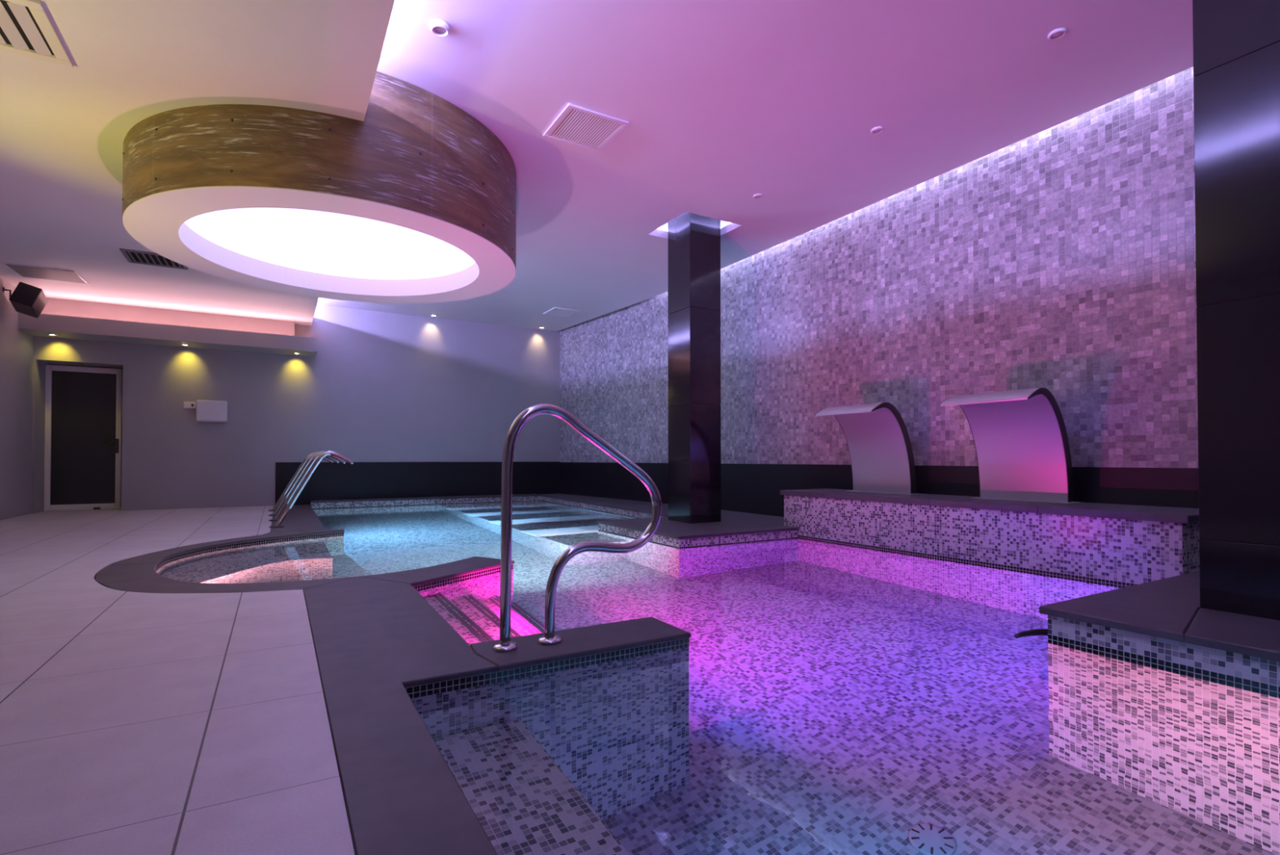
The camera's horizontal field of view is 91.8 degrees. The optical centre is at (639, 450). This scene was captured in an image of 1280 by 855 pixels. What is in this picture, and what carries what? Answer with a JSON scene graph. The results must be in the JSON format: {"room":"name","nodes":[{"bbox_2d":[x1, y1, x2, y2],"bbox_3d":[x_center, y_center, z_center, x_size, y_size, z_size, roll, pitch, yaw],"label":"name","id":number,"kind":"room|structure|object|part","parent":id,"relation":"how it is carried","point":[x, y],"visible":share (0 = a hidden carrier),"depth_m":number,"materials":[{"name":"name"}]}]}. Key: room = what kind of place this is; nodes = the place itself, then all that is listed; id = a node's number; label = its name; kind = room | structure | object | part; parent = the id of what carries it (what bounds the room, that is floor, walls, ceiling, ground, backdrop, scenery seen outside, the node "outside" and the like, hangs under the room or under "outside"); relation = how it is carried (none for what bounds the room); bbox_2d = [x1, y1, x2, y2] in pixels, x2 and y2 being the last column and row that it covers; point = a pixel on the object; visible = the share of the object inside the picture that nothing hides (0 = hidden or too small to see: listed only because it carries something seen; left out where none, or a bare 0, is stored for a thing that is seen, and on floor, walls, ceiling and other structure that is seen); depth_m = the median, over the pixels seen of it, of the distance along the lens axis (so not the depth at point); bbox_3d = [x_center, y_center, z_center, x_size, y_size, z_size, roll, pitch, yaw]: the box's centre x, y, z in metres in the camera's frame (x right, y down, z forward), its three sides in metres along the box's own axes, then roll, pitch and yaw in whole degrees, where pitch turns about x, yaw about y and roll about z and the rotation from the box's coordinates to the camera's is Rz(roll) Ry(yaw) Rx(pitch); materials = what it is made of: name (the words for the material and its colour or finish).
{"room":"indoor spa pool","nodes":[
{"label":"indoor spa pool","id":0,"kind":"room"},
{"bbox_2d":[0,276,33,519],"bbox_3d":[-4.993,-0.991,2.453,0.300,3.650,14.050,0,-1,-30],"label":"wall","id":1,"kind":"structure","parent":0,"point":[16,345],"depth_m":8.00,"materials":[{"name":"grey paint"}]},
{"bbox_2d":[2,281,47,318],"bbox_3d":[-7.686,-1.882,7.755,0.383,0.387,0.409,0,-1,-30],"label":"wall speaker","id":2,"kind":"object","parent":1,"relation":"attached to","point":[25,299],"visible":1,"depth_m":7.67,"materials":[{"name":"black plastic"}]},
{"bbox_2d":[0,505,354,854],"bbox_3d":[-3.541,0.811,3.276,3.062,0.030,14.050,0,-1,-30],"label":"floor","id":3,"kind":"structure","parent":0,"point":[131,722],"depth_m":1.89,"materials":[{"name":"tile"}]},
{"bbox_2d":[35,508,120,513],"bbox_3d":[-8.118,0.902,9.056,0.943,0.048,0.550,0,-1,-30],"label":"threshold","id":4,"kind":"object","parent":3,"relation":"on","point":[108,509],"visible":0.36,"depth_m":9.04,"materials":[{"name":"tile"}]},
{"bbox_2d":[0,0,394,325],"bbox_3d":[-3.393,-2.248,3.406,3.405,0.150,14.050,0,-1,-30],"label":"ceiling","id":5,"kind":"structure","parent":0,"point":[64,129],"depth_m":3.82,"materials":[{"name":"white paint"}]},
{"bbox_2d":[0,0,73,67],"bbox_3d":[-3.291,-2.166,3.105,0.570,0.025,0.570,0,-1,-30],"label":"ceiling vent","id":6,"kind":"object","parent":5,"relation":"in","point":[26,28],"visible":1,"depth_m":3.22,"materials":[{"name":"beige metal"}]},
{"bbox_2d":[2,262,88,284],"bbox_3d":[-7.078,-2.110,7.418,0.623,0.012,0.600,0,-1,-30],"label":"access panel","id":7,"kind":"object","parent":5,"relation":"attached to","point":[28,271],"visible":1,"depth_m":7.37,"materials":[{"name":"grey"}]},
{"bbox_2d":[119,248,188,269],"bbox_3d":[-5.368,-2.113,6.877,0.540,0.022,0.500,0,-1,-30],"label":"ceiling vent","id":8,"kind":"object","parent":5,"relation":"in","point":[135,256],"visible":0.8,"depth_m":6.88,"materials":[{"name":"grey metal"}]},
{"bbox_2d":[31,304,559,513],"bbox_3d":[-4.889,-0.872,10.997,9.100,3.650,0.600,0,-1,-30],"label":"wall","id":9,"kind":"structure","parent":0,"point":[377,386],"depth_m":10.39,"materials":[{"name":"grey paint"}]},
{"bbox_2d":[44,364,122,511],"bbox_3d":[-8.230,-0.182,9.183,0.861,2.120,0.124,0,-1,-30],"label":"door","id":10,"kind":"structure","parent":9,"relation":"in","point":[83,405],"depth_m":9.19,"materials":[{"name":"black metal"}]},
{"bbox_3d":[-7.937,-0.070,9.318,0.162,0.220,0.064,0,-1,-30],"label":"handle","id":11,"kind":"part","parent":10,"relation":"part of","materials":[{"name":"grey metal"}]},
{"bbox_2d":[17,297,317,356],"bbox_3d":[-6.763,-1.834,9.226,3.465,0.515,0.590,0,-1,-30],"label":"bulkhead","id":12,"kind":"object","parent":9,"relation":"attached to","point":[66,318],"visible":0.89,"depth_m":9.02,"materials":[{"name":"grey paint"}]},
{"bbox_2d":[46,333,57,335],"bbox_3d":[-8.013,-1.579,8.463,0.110,0.015,0.110,0,-1,-30],"label":"recessed light","id":13,"kind":"object","parent":12,"relation":"attached to","point":[49,334],"visible":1,"depth_m":8.44,"materials":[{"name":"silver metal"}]},
{"bbox_2d":[183,401,195,408],"bbox_3d":[-6.872,-0.693,9.470,0.150,0.100,0.029,0,-1,-30],"label":"switch","id":14,"kind":"object","parent":9,"relation":"attached to","point":[186,404],"visible":1,"depth_m":9.47,"materials":[{"name":"white paint"}]},
{"bbox_2d":[195,399,227,422],"bbox_3d":[-6.597,-0.607,9.565,0.400,0.330,0.138,0,-1,-30],"label":"control box","id":15,"kind":"object","parent":9,"relation":"attached to","point":[206,411],"visible":1,"depth_m":9.51,"materials":[{"name":"white plastic"}]},
{"bbox_2d":[275,461,559,504],"bbox_3d":[-3.749,0.558,11.289,4.975,0.700,0.012,0,-1,-30],"label":"baseboard","id":16,"kind":"structure","parent":9,"relation":"attached to","point":[329,480],"depth_m":11.10,"materials":[{"name":"black stone"}]},
{"bbox_2d":[94,532,688,697],"bbox_3d":[-2.929,1.526,3.624,4.466,1.410,14.036,0,-1,-30],"label":"wall","id":17,"kind":"structure","parent":0,"point":[508,674],"depth_m":2.48,"materials":[{"name":"tile"}]},
{"bbox_2d":[95,563,355,593],"bbox_3d":[-2.854,0.815,3.899,1.952,0.020,0.753,0,-1,17],"label":"coping","id":18,"kind":"object","parent":17,"relation":"on","point":[142,578],"visible":0.9,"depth_m":3.75},
{"bbox_2d":[108,528,344,565],"bbox_3d":[-3.634,0.838,5.546,0.638,0.020,2.393,0,-1,10],"label":"coping","id":19,"kind":"object","parent":17,"relation":"on","point":[157,557],"visible":0.96,"depth_m":5.45},
{"bbox_2d":[270,504,324,532],"bbox_3d":[-4.639,0.876,8.339,0.532,0.020,4.197,0,-1,-30],"label":"coping","id":20,"kind":"object","parent":17,"relation":"on","point":[300,517],"visible":0.72,"depth_m":7.58},
{"bbox_2d":[267,452,333,511],"bbox_3d":[-5.002,0.457,9.175,0.849,0.858,0.150,0,-1,-30],"label":"pipe","id":21,"kind":"object","parent":20,"relation":"on","point":[304,461],"visible":0.59,"depth_m":9.10,"materials":[{"name":"silver metal"}]},
{"bbox_2d":[268,451,339,515],"bbox_3d":[-4.552,0.447,8.430,0.849,0.858,0.150,0,-1,-30],"label":"pipe","id":22,"kind":"object","parent":20,"relation":"on","point":[312,455],"visible":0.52,"depth_m":8.36,"materials":[{"name":"silver metal"}]},
{"bbox_2d":[268,451,346,520],"bbox_3d":[-4.133,0.437,7.737,0.849,0.858,0.150,0,-1,-30],"label":"pipe","id":23,"kind":"object","parent":20,"relation":"on","point":[313,460],"visible":0.65,"depth_m":7.67,"materials":[{"name":"silver metal"}]},
{"bbox_2d":[268,450,354,527],"bbox_3d":[-3.709,0.427,7.035,0.849,0.858,0.150,0,-1,-30],"label":"pipe","id":24,"kind":"object","parent":20,"relation":"on","point":[322,455],"visible":1,"depth_m":6.98,"materials":[{"name":"silver metal"}]},
{"bbox_2d":[302,576,498,854],"bbox_3d":[-0.134,0.775,1.043,0.565,0.020,6.751,0,-1,-30],"label":"coping","id":25,"kind":"object","parent":17,"relation":"on","point":[374,639],"visible":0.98,"depth_m":1.85},
{"bbox_2d":[360,555,514,586],"bbox_3d":[-1.360,0.820,4.291,0.480,0.020,0.980,0,-1,29],"label":"coping","id":26,"kind":"object","parent":17,"relation":"on","point":[417,576],"visible":0.94,"depth_m":4.16},
{"bbox_2d":[470,616,690,671],"bbox_3d":[-0.241,0.796,2.600,0.879,0.020,0.325,0,-1,-30],"label":"coping","id":27,"kind":"object","parent":17,"relation":"on","point":[584,641],"visible":0.86,"depth_m":2.56},
{"bbox_2d":[492,403,662,652],"bbox_3d":[-0.241,0.297,2.635,0.780,0.978,0.100,0,-1,-30],"label":"pool handrail","id":28,"kind":"object","parent":27,"relation":"on","point":[504,645],"visible":1,"depth_m":2.54,"materials":[{"name":"silver metal"}]},
{"bbox_2d":[316,0,1193,331],"bbox_3d":[-1.269,-2.698,4.827,9.100,0.370,14.950,0,-1,-30],"label":"ceiling","id":29,"kind":"structure","parent":0,"point":[724,103],"depth_m":4.44,"materials":[{"name":"white paint"}]},
{"bbox_2d":[122,71,515,303],"bbox_3d":[-2.551,-2.065,5.337,2.914,0.879,2.914,0,-1,-30],"label":"round ceiling light","id":30,"kind":"object","parent":29,"relation":"hanging from","point":[412,202],"visible":0.98,"depth_m":4.42,"materials":[{"name":"brown wood"}]},
{"bbox_2d":[184,207,475,279],"bbox_3d":[-2.551,-1.806,5.333,2.266,0.020,2.266,0,-1,-30],"label":"diffuser","id":31,"kind":"object","parent":30,"relation":"attached to","point":[326,244],"depth_m":5.41,"materials":[{"name":"white plastic"}]},
{"bbox_2d":[429,19,450,36],"bbox_3d":[-1.191,-2.511,3.698,0.116,0.033,0.116,0,-1,-30],"label":"recessed light","id":32,"kind":"object","parent":29,"relation":"in","point":[439,28],"visible":1,"depth_m":3.69,"materials":[{"name":"white paint"}]},
{"bbox_2d":[542,306,580,317],"bbox_3d":[-1.375,-2.419,10.871,0.480,0.018,0.540,0,-1,-30],"label":"ceiling vent","id":33,"kind":"object","parent":29,"relation":"in","point":[555,311],"visible":1,"depth_m":10.85,"materials":[{"name":"white plastic"}]},
{"bbox_2d":[542,102,628,151],"bbox_3d":[-0.428,-2.503,4.835,0.500,0.018,0.510,0,-1,-30],"label":"ceiling vent","id":34,"kind":"object","parent":29,"relation":"in","point":[575,125],"visible":1,"depth_m":4.82,"materials":[{"name":"white plastic"}]},
{"bbox_2d":[753,193,763,198],"bbox_3d":[1.158,-2.487,6.075,0.100,0.015,0.100,0,-1,-30],"label":"recessed light","id":35,"kind":"object","parent":29,"relation":"in","point":[757,195],"visible":1,"depth_m":6.06,"materials":[{"name":"white paint"}]},
{"bbox_2d":[871,126,884,133],"bbox_3d":[1.861,-2.504,4.859,0.100,0.015,0.100,0,-1,-30],"label":"recessed light","id":36,"kind":"object","parent":29,"relation":"in","point":[877,130],"visible":1,"depth_m":4.86,"materials":[{"name":"white paint"}]},
{"bbox_2d":[1047,27,1067,39],"bbox_3d":[2.530,-2.519,3.760,0.100,0.015,0.100,0,-1,-30],"label":"recessed light","id":37,"kind":"object","parent":29,"relation":"in","point":[1057,33],"visible":1,"depth_m":3.75,"materials":[{"name":"white paint"}]},
{"bbox_2d":[560,66,1198,467],"bbox_3d":[2.243,-0.292,6.672,0.740,4.930,14.050,0,-1,-30],"label":"wall","id":38,"kind":"structure","parent":0,"point":[1060,259],"depth_m":5.47,"materials":[{"name":"tile"}]},
{"bbox_2d":[559,462,1199,516],"bbox_3d":[2.166,0.497,6.619,0.250,0.690,14.054,0,-1,-32],"label":"baseboard","id":39,"kind":"structure","parent":38,"relation":"attached to","point":[753,488],"depth_m":7.04,"materials":[{"name":"black stone"}]},
{"bbox_3d":[-0.404,2.226,5.090,6.470,0.150,14.050,0,-1,-30],"label":"floor","id":40,"kind":"structure","parent":0,"visible":0},
{"bbox_2d":[310,493,541,509],"bbox_3d":[-3.685,1.538,11.137,3.944,1.396,0.315,0,-1,-30],"label":"rim","id":41,"kind":"object","parent":40,"relation":"on","point":[378,502],"visible":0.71,"depth_m":10.85,"materials":[{"name":"tile"}]},
{"bbox_2d":[541,493,743,518],"bbox_3d":[-0.448,1.528,10.114,1.083,1.386,5.348,0,-1,-30],"label":"rim","id":42,"kind":"object","parent":40,"relation":"on","point":[628,508],"visible":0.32,"depth_m":9.73,"materials":[{"name":"tile"}]},
{"bbox_2d":[596,512,798,548],"bbox_3d":[0.854,1.482,6.819,2.135,1.386,1.653,0,-1,-30],"label":"plinth","id":43,"kind":"object","parent":40,"relation":"on","point":[733,528],"visible":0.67,"depth_m":6.26,"materials":[{"name":"stone"}]},
{"bbox_2d":[667,211,720,523],"bbox_3d":[0.611,-0.980,7.014,0.418,3.543,0.440,0,-1,-30],"label":"column","id":44,"kind":"structure","parent":43,"relation":"on","point":[694,240],"depth_m":6.84,"materials":[{"name":"black metal"}]},
{"bbox_2d":[155,501,1279,854],"bbox_3d":[-0.438,1.542,5.109,6.320,1.320,13.900,0,-1,-30],"label":"pool water","id":45,"kind":"object","parent":40,"relation":"on","point":[822,698],"visible":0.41,"depth_m":1.97,"materials":[{"name":"liquid"}]},
{"bbox_2d":[780,488,1199,587],"bbox_3d":[2.623,1.275,5.216,0.700,1.755,3.378,0,-1,-30],"label":"ledge","id":46,"kind":"object","parent":40,"relation":"on","point":[1118,545],"visible":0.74,"depth_m":4.46,"materials":[{"name":"tile"}]},
{"bbox_2d":[814,402,920,494],"bbox_3d":[2.123,-0.009,5.853,0.628,0.830,0.734,0,-1,-30],"label":"spout","id":47,"kind":"object","parent":46,"relation":"on","point":[877,436],"visible":1,"depth_m":5.85,"materials":[{"name":"grey metal"}]},
{"bbox_3d":[1.944,-0.010,6.131,0.600,0.821,0.006,0,-1,-30],"label":"plate","id":48,"kind":"part","parent":47,"relation":"part of","materials":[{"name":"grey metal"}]},
{"bbox_3d":[2.081,0.010,5.829,0.525,0.773,0.654,0,-1,-30],"label":"blade","id":49,"kind":"part","parent":47,"relation":"part of","materials":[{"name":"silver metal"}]},
{"bbox_3d":[2.325,0.403,5.966,0.160,0.009,0.734,0,-1,-30],"label":"plate","id":50,"kind":"part","parent":47,"relation":"part of","materials":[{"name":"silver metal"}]},
{"bbox_3d":[2.277,-0.018,5.561,0.600,0.821,0.006,0,-1,-30],"label":"plate","id":51,"kind":"part","parent":47,"relation":"part of","materials":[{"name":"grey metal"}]},
{"bbox_2d":[939,387,1080,503],"bbox_3d":[2.783,-0.025,4.725,0.628,0.830,0.734,0,-1,-30],"label":"spout","id":52,"kind":"object","parent":46,"relation":"on","point":[1020,437],"visible":1,"depth_m":4.73,"materials":[{"name":"grey metal"}]},
{"bbox_3d":[2.604,-0.025,5.003,0.600,0.821,0.006,0,-1,-30],"label":"plate","id":53,"kind":"part","parent":52,"relation":"part of","materials":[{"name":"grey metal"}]},
{"bbox_3d":[2.985,0.387,4.837,0.160,0.009,0.734,0,-1,-30],"label":"plate","id":54,"kind":"part","parent":52,"relation":"part of","materials":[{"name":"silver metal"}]},
{"bbox_3d":[2.937,-0.034,4.433,0.600,0.821,0.006,0,-1,-30],"label":"plate","id":55,"kind":"part","parent":52,"relation":"part of","materials":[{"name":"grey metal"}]},
{"bbox_2d":[1039,570,1279,697],"bbox_3d":[3.755,1.388,1.653,2.339,1.430,3.879,0,-1,-30],"label":"plinth","id":56,"kind":"object","parent":40,"relation":"on","point":[1162,624],"visible":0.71,"depth_m":2.47,"materials":[{"name":"stone"}]},
{"bbox_2d":[1013,628,1048,638],"bbox_3d":[1.760,0.819,2.780,0.169,0.042,0.034,0,-1,1],"label":"inlet","id":57,"kind":"object","parent":56,"relation":"attached to","point":[1035,632],"visible":0.85,"depth_m":2.77,"materials":[{"name":"black plastic"}]},
{"bbox_2d":[1192,0,1279,620],"bbox_3d":[2.758,-0.928,2.618,0.420,3.227,0.515,0,-1,-30],"label":"column","id":58,"kind":"structure","parent":56,"relation":"on","point":[1236,43],"depth_m":2.61,"materials":[{"name":"black metal"}]}
]}

